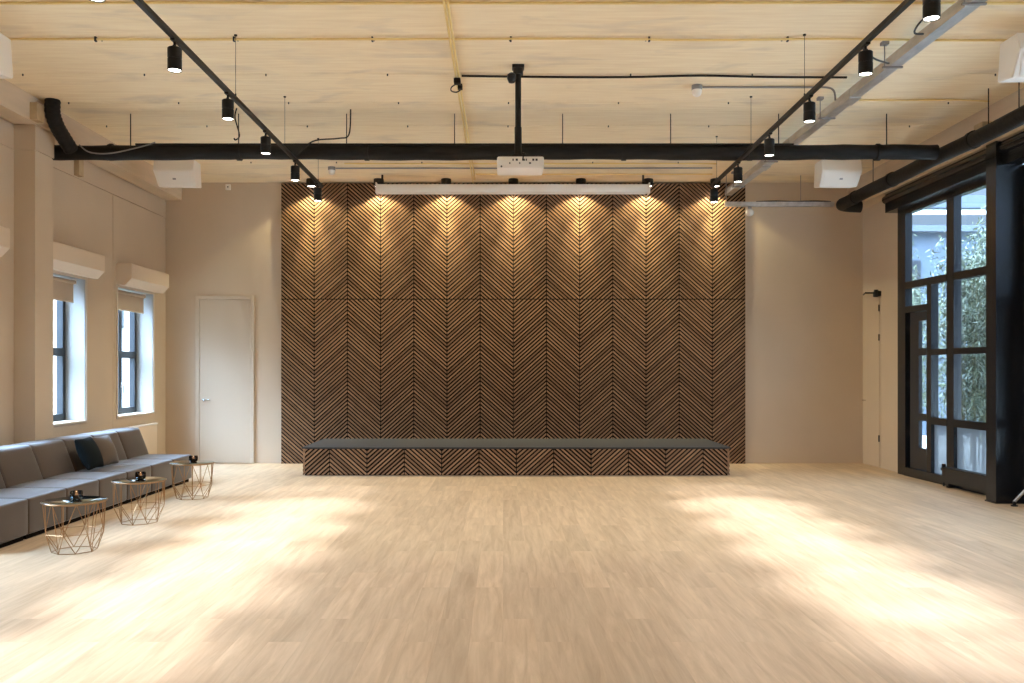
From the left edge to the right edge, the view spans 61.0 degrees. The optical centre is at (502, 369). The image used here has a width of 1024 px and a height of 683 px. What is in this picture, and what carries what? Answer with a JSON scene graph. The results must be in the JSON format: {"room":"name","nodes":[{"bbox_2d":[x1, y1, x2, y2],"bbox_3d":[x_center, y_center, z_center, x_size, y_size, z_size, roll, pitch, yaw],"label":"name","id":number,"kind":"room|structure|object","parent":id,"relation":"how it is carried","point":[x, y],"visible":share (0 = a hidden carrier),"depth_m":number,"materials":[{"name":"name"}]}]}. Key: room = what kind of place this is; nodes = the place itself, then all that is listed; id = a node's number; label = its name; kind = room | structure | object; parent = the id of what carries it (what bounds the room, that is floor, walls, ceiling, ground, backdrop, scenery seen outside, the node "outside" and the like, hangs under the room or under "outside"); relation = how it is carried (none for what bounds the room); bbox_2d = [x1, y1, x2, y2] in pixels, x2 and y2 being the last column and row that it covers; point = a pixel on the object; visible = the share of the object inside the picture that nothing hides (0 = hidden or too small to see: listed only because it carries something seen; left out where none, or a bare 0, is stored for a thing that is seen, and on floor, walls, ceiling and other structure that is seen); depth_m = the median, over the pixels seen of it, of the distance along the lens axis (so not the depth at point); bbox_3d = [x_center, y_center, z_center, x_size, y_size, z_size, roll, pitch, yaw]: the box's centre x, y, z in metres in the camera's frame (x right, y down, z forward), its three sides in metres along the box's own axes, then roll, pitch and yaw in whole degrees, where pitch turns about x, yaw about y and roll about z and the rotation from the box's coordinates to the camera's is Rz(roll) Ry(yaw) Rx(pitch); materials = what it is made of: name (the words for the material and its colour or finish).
{"room":"event hall","nodes":[
{"label":"event hall","id":0,"kind":"room"},
{"bbox_2d":[0,117,165,453],"bbox_3d":[-5.643,-0.805,5.490,0.454,4.610,16.980,0,0,0],"label":"wall","id":1,"kind":"structure","parent":0,"point":[101,212],"depth_m":11.69,"materials":[{"name":"beige paint"}]},
{"bbox_2d":[0,226,9,256],"bbox_3d":[-5.310,-1.343,8.494,0.220,0.305,1.368,0,0,0],"label":"box","id":2,"kind":"object","parent":1,"relation":"attached to","point":[4,232],"visible":1,"depth_m":9.09,"materials":[{"name":"beige"}]},
{"bbox_2d":[13,124,53,443],"bbox_3d":[-5.299,-0.613,9.835,0.242,4.225,0.406,0,0,0],"label":"pilaster","id":3,"kind":"object","parent":1,"relation":"attached to","point":[33,149],"visible":0.86,"depth_m":9.64,"materials":[{"name":"beige paint"}]},
{"bbox_2d":[53,270,87,426],"bbox_3d":[-5.574,-0.260,10.659,0.352,1.880,1.317,0,0,0],"label":"window","id":4,"kind":"structure","parent":1,"relation":"in","point":[71,350],"depth_m":11.28,"materials":[{"name":"grey"}]},
{"bbox_2d":[53,276,75,302],"bbox_3d":[-5.522,-1.016,10.639,0.056,0.302,1.157,0,0,0],"label":"roller blind","id":5,"kind":"object","parent":4,"relation":"attached to","point":[63,288],"visible":0.41,"depth_m":10.94,"materials":[{"name":"beige fabric"}]},
{"bbox_2d":[74,160,83,176],"bbox_3d":[-5.382,-2.580,11.040,0.064,0.240,0.120,0,0,0],"label":"block","id":6,"kind":"object","parent":1,"relation":"attached to","point":[78,164],"visible":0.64,"depth_m":10.99,"materials":[{"name":"beige wood"}]},
{"bbox_2d":[53,241,104,278],"bbox_3d":[-5.310,-1.343,10.679,0.220,0.305,1.368,0,0,0],"label":"box","id":7,"kind":"object","parent":1,"relation":"attached to","point":[66,258],"visible":0.65,"depth_m":10.68,"materials":[{"name":"beige"}]},
{"bbox_2d":[116,284,154,418],"bbox_3d":[-5.574,-0.260,12.845,0.352,1.880,1.317,0,0,0],"label":"window","id":8,"kind":"structure","parent":1,"relation":"in","point":[141,354],"depth_m":13.46,"materials":[{"name":"grey"}]},
{"bbox_2d":[118,289,145,313],"bbox_3d":[-5.522,-1.016,12.825,0.056,0.302,1.157,0,0,0],"label":"roller blind","id":9,"kind":"object","parent":8,"relation":"attached to","point":[127,301],"visible":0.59,"depth_m":12.91,"materials":[{"name":"beige fabric"}]},
{"bbox_2d":[124,423,157,453],"bbox_3d":[-5.361,1.155,12.855,0.118,0.690,1.020,0,0,0],"label":"radiator","id":10,"kind":"object","parent":1,"relation":"attached to","point":[148,431],"visible":0.41,"depth_m":13.07,"materials":[{"name":"beige"}]},
{"bbox_2d":[124,423,157,427],"bbox_3d":[-5.343,0.822,12.855,0.083,0.023,1.020,0,0,0],"label":"grille","id":11,"kind":"object","parent":10,"relation":"attached to","point":[150,425],"depth_m":12.93,"materials":[{"name":"metal"}]},
{"bbox_2d":[116,263,168,293],"bbox_3d":[-5.310,-1.343,12.864,0.220,0.305,1.368,0,0,0],"label":"box","id":12,"kind":"object","parent":1,"relation":"attached to","point":[127,274],"visible":1,"depth_m":12.57,"materials":[{"name":"beige"}]},
{"bbox_2d":[0,79,181,199],"bbox_3d":[-5.290,-2.868,5.490,0.260,0.285,16.980,0,0,0],"label":"beam","id":13,"kind":"structure","parent":0,"point":[14,101],"depth_m":10.78,"materials":[{"name":"beige wood"}]},
{"bbox_2d":[30,102,43,122],"bbox_3d":[-5.119,-2.828,9.555,0.078,0.185,0.150,0,0,0],"label":"block","id":14,"kind":"object","parent":13,"relation":"attached to","point":[36,109],"visible":1,"depth_m":9.49,"materials":[{"name":"beige wood"}]},
{"bbox_2d":[0,463,1023,682],"bbox_3d":[0.090,1.550,5.490,11.620,0.100,17.380,0,0,0],"label":"floor","id":15,"kind":"structure","parent":0,"point":[757,572],"depth_m":6.11,"materials":[{"name":"brown wood"}]},
{"bbox_2d":[0,499,27,547],"bbox_3d":[-4.664,1.134,7.349,0.960,0.730,0.666,0,0,0],"label":"module","id":16,"kind":"object","parent":15,"relation":"on","point":[13,512],"visible":1,"depth_m":7.45,"materials":[{"name":"beige fabric"}]},
{"bbox_2d":[0,473,65,538],"bbox_3d":[-4.664,1.134,8.021,0.960,0.730,0.666,0,0,0],"label":"module","id":17,"kind":"object","parent":15,"relation":"on","point":[34,496],"visible":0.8,"depth_m":7.95,"materials":[{"name":"beige fabric"}]},
{"bbox_2d":[0,445,98,525],"bbox_3d":[-4.664,1.134,8.694,0.960,0.730,0.666,0,0,0],"label":"module","id":18,"kind":"object","parent":15,"relation":"on","point":[19,468],"visible":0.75,"depth_m":8.66,"materials":[{"name":"beige fabric"}]},
{"bbox_2d":[11,440,126,513],"bbox_3d":[-4.664,1.134,9.366,0.960,0.730,0.666,0,0,0],"label":"module","id":19,"kind":"object","parent":15,"relation":"on","point":[52,457],"visible":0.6,"depth_m":9.29,"materials":[{"name":"beige fabric"}]},
{"bbox_2d":[40,496,107,554],"bbox_3d":[-3.550,1.287,7.210,0.505,0.419,0.505,0,0,0],"label":"side table","id":20,"kind":"object","parent":15,"relation":"on","point":[61,502],"visible":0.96,"depth_m":7.15,"materials":[{"name":"gold mirror"}]},
{"bbox_2d":[70,490,82,499],"bbox_3d":[-3.545,1.041,7.230,0.102,0.072,0.102,0,0,0],"label":"candle holder","id":21,"kind":"object","parent":20,"relation":"on","point":[75,494],"visible":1,"depth_m":7.20,"materials":[{"name":"black glass"}]},
{"bbox_2d":[45,435,150,503],"bbox_3d":[-4.664,1.134,10.039,0.960,0.730,0.666,0,0,0],"label":"module","id":22,"kind":"object","parent":15,"relation":"on","point":[69,440],"visible":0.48,"depth_m":9.86,"materials":[{"name":"beige fabric"}]},
{"bbox_2d":[74,437,103,469],"bbox_3d":[-4.640,0.935,9.760,0.236,0.342,0.378,0,0,0],"label":"cushion","id":23,"kind":"object","parent":22,"relation":"on","point":[89,453],"visible":1,"depth_m":9.63,"materials":[{"name":"black fabric"}]},
{"bbox_2d":[92,435,118,465],"bbox_3d":[-4.650,0.940,10.160,0.216,0.333,0.365,0,0,0],"label":"cushion","id":24,"kind":"object","parent":22,"relation":"on","point":[106,446],"visible":0.77,"depth_m":10.09,"materials":[{"name":"brown fabric"}]},
{"bbox_2d":[76,431,171,494],"bbox_3d":[-4.664,1.134,10.711,0.960,0.730,0.666,0,0,0],"label":"module","id":25,"kind":"object","parent":15,"relation":"on","point":[159,467],"visible":0.36,"depth_m":10.75,"materials":[{"name":"beige fabric"}]},
{"bbox_2d":[111,477,166,524],"bbox_3d":[-3.575,1.287,8.550,0.505,0.419,0.505,0,0,0],"label":"side table","id":26,"kind":"object","parent":15,"relation":"on","point":[130,481],"visible":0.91,"depth_m":8.47,"materials":[{"name":"gold mirror"}]},
{"bbox_2d":[135,471,145,479],"bbox_3d":[-3.570,1.041,8.570,0.102,0.072,0.102,0,0,0],"label":"candle holder","id":27,"kind":"object","parent":26,"relation":"on","point":[141,475],"visible":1,"depth_m":8.53,"materials":[{"name":"black glass"}]},
{"bbox_2d":[103,428,191,487],"bbox_3d":[-4.664,1.134,11.384,0.960,0.730,0.666,0,0,0],"label":"module","id":28,"kind":"object","parent":15,"relation":"on","point":[132,441],"visible":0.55,"depth_m":11.31,"materials":[{"name":"beige fabric"}]},
{"bbox_2d":[169,460,214,499],"bbox_3d":[-3.635,1.287,10.180,0.505,0.419,0.505,0,0,0],"label":"side table","id":29,"kind":"object","parent":15,"relation":"on","point":[184,463],"visible":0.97,"depth_m":10.07,"materials":[{"name":"gold mirror"}]},
{"bbox_2d":[302,439,730,474],"bbox_3d":[0.188,1.298,13.120,6.091,0.405,1.551,0,0,0],"label":"stage platform","id":30,"kind":"object","parent":15,"relation":"on","point":[324,456],"visible":1,"depth_m":12.38,"materials":[{"name":"black wood"}]},
{"bbox_2d":[941,463,985,491],"bbox_3d":[5.715,1.355,10.675,0.105,0.290,1.174,0,0,-2],"label":"heater","id":31,"kind":"object","parent":15,"relation":"on","point":[951,476],"visible":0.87,"depth_m":10.72,"materials":[{"name":"black paint"}]},
{"bbox_2d":[945,467,985,475],"bbox_3d":[5.716,1.249,10.630,0.085,0.010,1.024,0,0,-2],"label":"grille","id":32,"kind":"object","parent":31,"relation":"attached to","point":[947,469],"depth_m":10.76,"materials":[{"name":"black metal"}]},
{"bbox_2d":[1011,490,1023,506],"bbox_3d":[5.683,1.365,9.530,0.216,0.270,0.069,0,0,43],"label":"bar","id":33,"kind":"object","parent":15,"relation":"on","point":[1021,494],"visible":1,"depth_m":9.55,"materials":[{"name":"metal"}]},
{"bbox_2d":[0,0,1023,182],"bbox_3d":[0.180,-3.100,5.490,12.400,0.220,17.380,0,0,0],"label":"ceiling","id":34,"kind":"structure","parent":0,"point":[395,91],"depth_m":8.80,"materials":[{"name":"beige wood"}]},
{"bbox_2d":[0,33,12,78],"bbox_3d":[-4.560,-2.765,7.450,0.550,0.489,0.337,0,0,0],"label":"loudspeaker","id":35,"kind":"object","parent":34,"relation":"attached to","point":[6,69],"visible":1,"depth_m":7.51,"materials":[{"name":"white plastic"}]},
{"bbox_2d":[44,98,77,153],"bbox_3d":[-5.012,-2.752,9.869,0.184,0.527,0.518,0,0,0],"label":"flexible duct elbow","id":36,"kind":"object","parent":34,"relation":"hanging from","point":[52,106],"visible":1,"depth_m":9.73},
{"bbox_2d":[153,160,200,187],"bbox_3d":[-4.500,-2.765,12.030,0.550,0.489,0.337,0,0,0],"label":"loudspeaker","id":37,"kind":"object","parent":34,"relation":"attached to","point":[168,173],"visible":0.89,"depth_m":11.89,"materials":[{"name":"white plastic"}]},
{"bbox_2d":[155,172,191,185],"bbox_3d":[-4.500,-2.619,11.912,0.490,0.171,0.098,0,0,0],"label":"grille","id":38,"kind":"object","parent":37,"relation":"attached to","point":[163,178],"depth_m":11.91,"materials":[{"name":"white"}]},
{"bbox_2d":[133,0,322,187],"bbox_3d":[-2.400,-2.709,4.310,0.042,0.601,14.420,0,0,0],"label":"track rail","id":39,"kind":"object","parent":34,"relation":"hanging from","point":[140,3],"visible":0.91,"depth_m":7.34,"materials":[{"name":"black metal"}]},
{"bbox_2d":[167,38,181,72],"bbox_3d":[-2.400,-2.299,6.360,0.102,0.224,0.102,0,0,0],"label":"track spotlight","id":40,"kind":"object","parent":39,"relation":"attached to","point":[174,53],"visible":1,"depth_m":6.32,"materials":[{"name":"black metal"}]},
{"bbox_2d":[222,92,233,120],"bbox_3d":[-2.400,-2.299,7.590,0.102,0.224,0.102,0,0,0],"label":"track spotlight","id":41,"kind":"object","parent":39,"relation":"attached to","point":[227,104],"visible":1,"depth_m":7.55,"materials":[{"name":"black metal"}]},
{"bbox_2d":[260,130,270,154],"bbox_3d":[-2.400,-2.299,8.800,0.102,0.224,0.102,0,0,0],"label":"track spotlight","id":42,"kind":"object","parent":39,"relation":"attached to","point":[265,141],"visible":1,"depth_m":8.76,"materials":[{"name":"black metal"}]},
{"bbox_2d":[291,160,299,181],"bbox_3d":[-2.400,-2.299,10.050,0.102,0.224,0.102,0,0,0],"label":"track spotlight","id":43,"kind":"object","parent":39,"relation":"attached to","point":[295,170],"visible":1,"depth_m":10.01,"materials":[{"name":"black metal"}]},
{"bbox_2d":[306,178,316,187],"bbox_3d":[-3.021,-2.950,13.720,0.160,0.117,0.160,0,0,0],"label":"ceiling spotlight","id":44,"kind":"object","parent":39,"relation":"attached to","point":[310,183],"visible":0.92,"depth_m":13.66,"materials":[{"name":"black metal"}]},
{"bbox_2d":[314,183,321,201],"bbox_3d":[-2.400,-2.299,11.270,0.102,0.224,0.102,0,0,0],"label":"track spotlight","id":45,"kind":"object","parent":39,"relation":"attached to","point":[317,191],"visible":1,"depth_m":11.23,"materials":[{"name":"black metal"}]},
{"bbox_2d":[295,109,350,156],"bbox_3d":[-2.070,-2.728,10.039,0.635,0.565,0.054,0,0,-3],"label":"cable","id":46,"kind":"object","parent":34,"relation":"hanging from","point":[305,146],"visible":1,"depth_m":10.04,"materials":[{"name":"black rubber"}]},
{"bbox_2d":[442,0,475,183],"bbox_3d":[-0.459,-2.976,5.525,0.060,0.022,16.650,0,0,0],"label":"ceiling beam","id":47,"kind":"object","parent":34,"relation":"attached to","point":[443,1],"visible":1,"depth_m":8.45,"materials":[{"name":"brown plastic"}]},
{"bbox_2d":[450,78,462,92],"bbox_3d":[-0.485,-2.935,8.983,0.130,0.050,0.367,0,0,0],"label":"connector","id":48,"kind":"object","parent":47,"relation":"hanging from","point":[457,81],"visible":1,"depth_m":8.95,"materials":[{"name":"black metal"}]},
{"bbox_2d":[53,114,939,160],"bbox_3d":[-0.160,-2.735,10.220,10.502,0.551,0.192,0,0,0],"label":"duct pipe","id":49,"kind":"object","parent":34,"relation":"hanging from","point":[238,151],"visible":0.94,"depth_m":10.15,"materials":[{"name":"black metal"}]},
{"bbox_2d":[79,142,154,153],"bbox_3d":[-4.491,-2.582,10.118,0.888,0.152,0.030,0,0,-1],"label":"cable","id":50,"kind":"object","parent":49,"relation":"hanging from","point":[153,142],"visible":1,"depth_m":10.11,"materials":[{"name":"grey plastic"}]},
{"bbox_2d":[9,36,1006,41],"bbox_3d":[0.100,-2.988,7.856,10.400,0.042,0.038,0,0,0],"label":"conduit","id":51,"kind":"object","parent":34,"relation":"attached to","point":[95,38],"visible":0.84,"depth_m":7.85,"materials":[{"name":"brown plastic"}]},
{"bbox_2d":[0,1,1023,4],"bbox_3d":[0.100,-2.993,7.100,10.400,0.029,0.035,0,0,0],"label":"conduit","id":52,"kind":"object","parent":34,"relation":"attached to","point":[105,2],"visible":0.91,"depth_m":7.09,"materials":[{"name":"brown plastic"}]},
{"bbox_2d":[375,175,649,194],"bbox_3d":[0.150,-2.856,13.370,4.200,0.306,0.160,0,0,0],"label":"projection screen","id":53,"kind":"object","parent":34,"relation":"hanging from","point":[381,188],"visible":1,"depth_m":13.30,"materials":[{"name":"white plastic"}]},
{"bbox_2d":[508,178,518,183],"bbox_3d":[0.165,-2.950,13.720,0.160,0.117,0.160,0,0,0],"label":"ceiling spotlight","id":54,"kind":"object","parent":34,"relation":"attached to","point":[511,180],"visible":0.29,"depth_m":13.66,"materials":[{"name":"black metal"}]},
{"bbox_2d":[507,64,525,156],"bbox_3d":[0.135,-2.550,8.610,0.190,0.920,0.160,0,0,0],"label":"mount","id":55,"kind":"object","parent":34,"relation":"hanging from","point":[515,76],"visible":0.97,"depth_m":8.58,"materials":[{"name":"black metal"}]},
{"bbox_2d":[497,156,543,174],"bbox_3d":[0.170,-2.022,8.613,0.456,0.133,0.354,0,0,0],"label":"projector","id":56,"kind":"object","parent":55,"relation":"hanging from","point":[505,165],"visible":1,"depth_m":8.44,"materials":[{"name":"white plastic"}]},
{"bbox_2d":[336,167,711,168],"bbox_3d":[0.310,-2.992,12.899,5.580,0.026,0.028,0,0,0],"label":"conduit","id":57,"kind":"object","parent":34,"relation":"attached to","point":[398,167],"visible":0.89,"depth_m":12.89,"materials":[{"name":"grey plastic"}]},
{"bbox_2d":[344,163,716,164],"bbox_3d":[0.400,-2.993,12.621,5.400,0.027,0.031,0,0,0],"label":"conduit","id":58,"kind":"object","parent":34,"relation":"attached to","point":[344,163],"visible":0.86,"depth_m":12.61,"materials":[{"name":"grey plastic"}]},
{"bbox_2d":[475,173,711,174],"bbox_3d":[1.390,-2.993,13.299,3.620,0.024,0.032,0,0,0],"label":"conduit","id":59,"kind":"object","parent":34,"relation":"attached to","point":[476,173],"visible":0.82,"depth_m":13.29,"materials":[{"name":"brown plastic"}]},
{"bbox_2d":[462,74,846,78],"bbox_3d":[1.540,-2.984,8.842,3.921,0.032,0.068,0,0,0],"label":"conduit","id":60,"kind":"object","parent":34,"relation":"attached to","point":[693,75],"visible":0.98,"depth_m":8.85,"materials":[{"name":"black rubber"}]},
{"bbox_2d":[692,84,701,96],"bbox_3d":[2.050,-2.950,9.200,0.110,0.119,0.110,0,0,0],"label":"ceiling sensor","id":61,"kind":"object","parent":34,"relation":"attached to","point":[696,88],"visible":1,"depth_m":9.16,"materials":[{"name":"grey plastic"}]},
{"bbox_2d":[702,86,835,100],"bbox_3d":[2.818,-2.926,9.200,1.416,0.153,0.022,0,0,0],"label":"conduit","id":62,"kind":"object","parent":34,"relation":"attached to","point":[826,87],"visible":0.9,"depth_m":9.19,"materials":[{"name":"grey plastic"}]},
{"bbox_2d":[724,175,833,206],"bbox_3d":[4.255,-2.765,13.405,1.670,0.490,0.090,0,0,0],"label":"channel","id":63,"kind":"object","parent":34,"relation":"hanging from","point":[773,203],"visible":1,"depth_m":13.36,"materials":[{"name":"metal"}]},
{"bbox_2d":[746,206,753,216],"bbox_3d":[3.800,-2.441,13.400,0.124,0.156,0.123,0,0,0],"label":"globe lamp","id":64,"kind":"object","parent":63,"relation":"hanging from","point":[749,212],"visible":1,"depth_m":13.36,"materials":[{"name":"white glass"}]},
{"bbox_2d":[711,0,914,186],"bbox_3d":[2.653,-2.709,4.270,0.042,0.601,14.342,0,0,1],"label":"track rail","id":65,"kind":"object","parent":34,"relation":"hanging from","point":[905,4],"visible":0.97,"depth_m":7.29,"materials":[{"name":"black metal"}]},
{"bbox_2d":[710,184,717,202],"bbox_3d":[2.753,-2.299,11.350,0.102,0.224,0.102,0,0,0],"label":"track spotlight","id":66,"kind":"object","parent":65,"relation":"attached to","point":[713,192],"visible":1,"depth_m":11.31,"materials":[{"name":"black metal"}]},
{"bbox_2d":[733,162,741,182],"bbox_3d":[2.736,-2.299,10.130,0.102,0.224,0.102,0,0,0],"label":"track spotlight","id":67,"kind":"object","parent":65,"relation":"attached to","point":[737,171],"visible":1,"depth_m":10.09,"materials":[{"name":"black metal"}]},
{"bbox_2d":[764,132,774,156],"bbox_3d":[2.718,-2.299,8.880,0.102,0.224,0.102,0,0,0],"label":"track spotlight","id":68,"kind":"object","parent":65,"relation":"attached to","point":[769,143],"visible":1,"depth_m":8.84,"materials":[{"name":"black metal"}]},
{"bbox_2d":[803,95,815,123],"bbox_3d":[2.701,-2.299,7.670,0.102,0.224,0.102,0,0,0],"label":"track spotlight","id":69,"kind":"object","parent":65,"relation":"attached to","point":[809,108],"visible":1,"depth_m":7.63,"materials":[{"name":"black metal"}]},
{"bbox_2d":[858,42,872,76],"bbox_3d":[2.684,-2.299,6.440,0.102,0.224,0.102,0,0,0],"label":"track spotlight","id":70,"kind":"object","parent":65,"relation":"attached to","point":[865,57],"visible":1,"depth_m":6.40,"materials":[{"name":"black metal"}]},
{"bbox_2d":[922,0,940,21],"bbox_3d":[2.670,-2.299,5.420,0.102,0.224,0.102,0,0,0],"label":"track spotlight","id":71,"kind":"object","parent":65,"relation":"attached to","point":[931,9],"visible":1,"depth_m":5.39,"materials":[{"name":"black metal"}]},
{"bbox_2d":[814,160,861,187],"bbox_3d":[4.630,-2.765,12.030,0.550,0.489,0.337,0,0,0],"label":"loudspeaker","id":72,"kind":"object","parent":34,"relation":"attached to","point":[827,173],"visible":0.89,"depth_m":11.90,"materials":[{"name":"white plastic"}]},
{"bbox_2d":[824,172,859,185],"bbox_3d":[4.630,-2.619,11.912,0.490,0.171,0.098,0,0,0],"label":"grille","id":73,"kind":"object","parent":72,"relation":"attached to","point":[830,178],"depth_m":11.91,"materials":[{"name":"white plastic"}]},
{"bbox_2d":[725,0,986,194],"bbox_3d":[3.567,-2.889,5.540,0.195,0.239,16.680,0,0,0],"label":"cable tray","id":74,"kind":"object","parent":34,"relation":"attached to","point":[959,10],"visible":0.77,"depth_m":8.23,"materials":[{"name":"metal"}]},
{"bbox_2d":[858,99,989,101],"bbox_3d":[4.530,-2.982,9.644,1.701,0.044,0.048,0,0,1],"label":"conduit","id":75,"kind":"object","parent":34,"relation":"attached to","point":[860,99],"visible":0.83,"depth_m":9.64,"materials":[{"name":"brown plastic"}]},
{"bbox_2d":[836,82,1023,212],"bbox_3d":[5.313,-2.721,7.020,0.444,0.578,13.042,0,0,0],"label":"duct pipe","id":76,"kind":"object","parent":34,"relation":"hanging from","point":[1014,119],"visible":0.96,"depth_m":10.15,"materials":[{"name":"black metal"}]},
{"bbox_2d":[998,33,1023,81],"bbox_3d":[4.660,-2.765,7.551,0.550,0.489,0.337,0,0,0],"label":"loudspeaker","id":77,"kind":"object","parent":34,"relation":"attached to","point":[1011,57],"visible":1,"depth_m":7.50,"materials":[{"name":"white plastic"}]},
{"bbox_2d":[1019,52,1023,74],"bbox_3d":[4.660,-2.619,7.432,0.490,0.171,0.098,0,0,0],"label":"grille","id":78,"kind":"object","parent":77,"relation":"attached to","point":[1021,54],"depth_m":7.43,"materials":[{"name":"white plastic"}]},
{"bbox_2d":[165,183,862,462],"bbox_3d":[0.105,-0.805,14.080,11.950,4.610,0.200,0,0,0],"label":"wall","id":79,"kind":"structure","parent":0,"point":[804,265],"depth_m":13.98,"materials":[{"name":"beige paint"}]},
{"bbox_2d":[195,296,253,463],"bbox_3d":[-4.463,0.155,13.939,0.940,2.690,0.080,0,0,0],"label":"door","id":80,"kind":"structure","parent":79,"relation":"in","point":[224,325],"depth_m":13.96,"materials":[{"name":"beige paint"}]},
{"bbox_2d":[281,183,744,463],"bbox_3d":[0.165,-0.748,13.944,7.433,4.493,0.069,0,0,0],"label":"cladding","id":81,"kind":"object","parent":79,"relation":"attached to","point":[404,316],"visible":0.9,"depth_m":13.93,"materials":[{"name":"brown wood"}]},
{"bbox_2d":[863,201,897,471],"bbox_3d":[5.930,-0.805,5.490,0.300,4.610,16.980,0,0,0],"label":"wall","id":82,"kind":"structure","parent":0,"point":[880,228],"depth_m":13.15,"materials":[{"name":"beige paint"}]},
{"bbox_2d":[862,290,880,467],"bbox_3d":[5.675,0.135,13.610,0.210,2.730,0.660,0,0,0],"label":"door","id":83,"kind":"structure","parent":82,"relation":"in","point":[871,400],"depth_m":13.58,"materials":[{"name":"beige paint"}]},
{"bbox_2d":[898,179,985,494],"bbox_3d":[5.808,-0.400,11.280,0.120,3.800,2.646,0,0,-2],"label":"door frame","id":84,"kind":"structure","parent":82,"relation":"in","point":[952,441],"depth_m":11.69,"materials":[{"name":"black paint"}]},
{"bbox_2d":[1023,165,1023,503],"bbox_3d":[5.926,-0.400,8.330,0.120,3.800,2.866,0,0,-2],"label":"window","id":85,"kind":"structure","parent":82,"relation":"in","point":[1023,165],"depth_m":9.74,"materials":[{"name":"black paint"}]},
{"bbox_2d":[848,87,1023,209],"bbox_3d":[5.670,-2.793,5.490,0.260,0.433,16.980,0,0,0],"label":"beam","id":86,"kind":"structure","parent":0,"point":[1000,108],"depth_m":10.74,"materials":[{"name":"beige wood"}]},
{"bbox_2d":[974,121,993,140],"bbox_3d":[5.468,-2.700,9.890,0.135,0.200,0.180,0,0,0],"label":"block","id":87,"kind":"object","parent":86,"relation":"attached to","point":[983,123],"visible":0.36,"depth_m":9.83,"materials":[{"name":"beige wood"}]},
{"bbox_2d":[912,195,985,214],"bbox_3d":[8.900,-0.940,17.525,4.600,5.120,0.250,0,0,0],"label":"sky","id":88,"kind":"structure","parent":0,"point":[970,204],"depth_m":17.40,"materials":[{"name":"white"}]},
{"bbox_2d":[882,131,1023,212],"bbox_3d":[5.675,-2.435,6.575,0.250,0.270,12.350,0,0,0],"label":"beam","id":89,"kind":"structure","parent":0,"point":[971,169],"depth_m":10.85,"materials":[{"name":"black metal"}]},
{"bbox_2d":[985,141,1022,503],"bbox_3d":[5.680,-0.535,9.860,0.320,4.070,0.224,0,0,0],"label":"column","id":90,"kind":"structure","parent":0,"point":[1004,183],"depth_m":9.77,"materials":[{"name":"black metal"}]},
{"label":"outside","id":91,"kind":"structure","parent":0,"visible":0},
{"bbox_2d":[922,436,925,447],"bbox_3d":[5.000,1.735,20.000,70.000,0.230,80.000,0,0,0],"label":"ground","id":92,"kind":"structure","parent":91,"point":[923,437],"depth_m":19.57,"materials":[{"name":"white"}]},
{"bbox_2d":[122,325,123,406],"bbox_3d":[-12.805,0.070,30.000,0.510,3.100,50.000,0,0,0],"label":"wall","id":93,"kind":"structure","parent":92,"relation":"on","point":[122,325],"depth_m":29.00,"materials":[{"name":"grey"}]},
{"bbox_2d":[912,234,919,280],"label":"bamboo plant","id":94,"kind":"object","parent":92,"relation":"on","point":[914,234],"depth_m":16.69,"materials":[{"name":"green plant"}]},
{"bbox_2d":[912,287,926,304],"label":"bamboo plant","id":95,"kind":"object","parent":92,"relation":"on","point":[923,301],"depth_m":19.01,"materials":[{"name":"green plant"}]},
{"bbox_2d":[912,289,926,305],"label":"bamboo plant","id":96,"kind":"object","parent":92,"relation":"on","point":[913,304],"depth_m":16.55,"materials":[{"name":"green plant"}]},
{"bbox_2d":[922,321,925,412],"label":"bamboo plant","id":97,"kind":"object","parent":92,"relation":"on","point":[923,371],"depth_m":16.55,"materials":[{"name":"green plant"}]},
{"bbox_2d":[922,321,925,390],"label":"bamboo plant","id":98,"kind":"object","parent":92,"relation":"on","point":[924,361],"depth_m":19.07,"materials":[{"name":"green plant"}]},
{"bbox_2d":[926,230,945,333],"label":"bamboo plant","id":99,"kind":"object","parent":92,"relation":"on","point":[941,239],"depth_m":16.32,"materials":[{"name":"green plant"}]},
{"bbox_2d":[938,272,945,390],"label":"bamboo plant","id":100,"kind":"object","parent":92,"relation":"on","point":[940,335],"depth_m":15.08,"materials":[{"name":"green plant"}]},
{"bbox_2d":[938,393,945,417],"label":"bamboo plant","id":101,"kind":"object","parent":92,"relation":"on","point":[942,393],"depth_m":15.23,"materials":[{"name":"green plant"}]},
{"bbox_2d":[912,225,985,435],"bbox_3d":[11.450,-0.965,21.800,9.500,5.170,1.000,0,0,0],"label":"outbuilding","id":102,"kind":"structure","parent":92,"relation":"on","point":[927,237],"depth_m":21.50,"materials":[{"name":"grey"}]},
{"bbox_2d":[962,354,971,419],"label":"bamboo plant","id":103,"kind":"object","parent":92,"relation":"on","point":[966,377],"depth_m":14.85,"materials":[{"name":"green plant"}]},
{"bbox_2d":[961,205,985,269],"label":"bamboo plant","id":104,"kind":"object","parent":92,"relation":"on","point":[980,262],"depth_m":13.48,"materials":[{"name":"green plant"}]},
{"bbox_2d":[961,253,985,347],"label":"bamboo plant","id":105,"kind":"object","parent":92,"relation":"on","point":[967,300],"depth_m":14.68,"materials":[{"name":"green plant"}]},
{"bbox_2d":[961,225,985,415],"bbox_3d":[10.328,-0.796,18.787,1.606,4.833,1.045,0,0,-40],"label":"bamboo plant","id":106,"kind":"object","parent":92,"relation":"on","point":[984,234],"visible":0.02,"depth_m":18.84,"materials":[{"name":"green plant"}]},
{"bbox_2d":[961,276,985,421],"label":"bamboo plant","id":107,"kind":"object","parent":92,"relation":"on","point":[972,407],"depth_m":13.23,"materials":[{"name":"green plant"}]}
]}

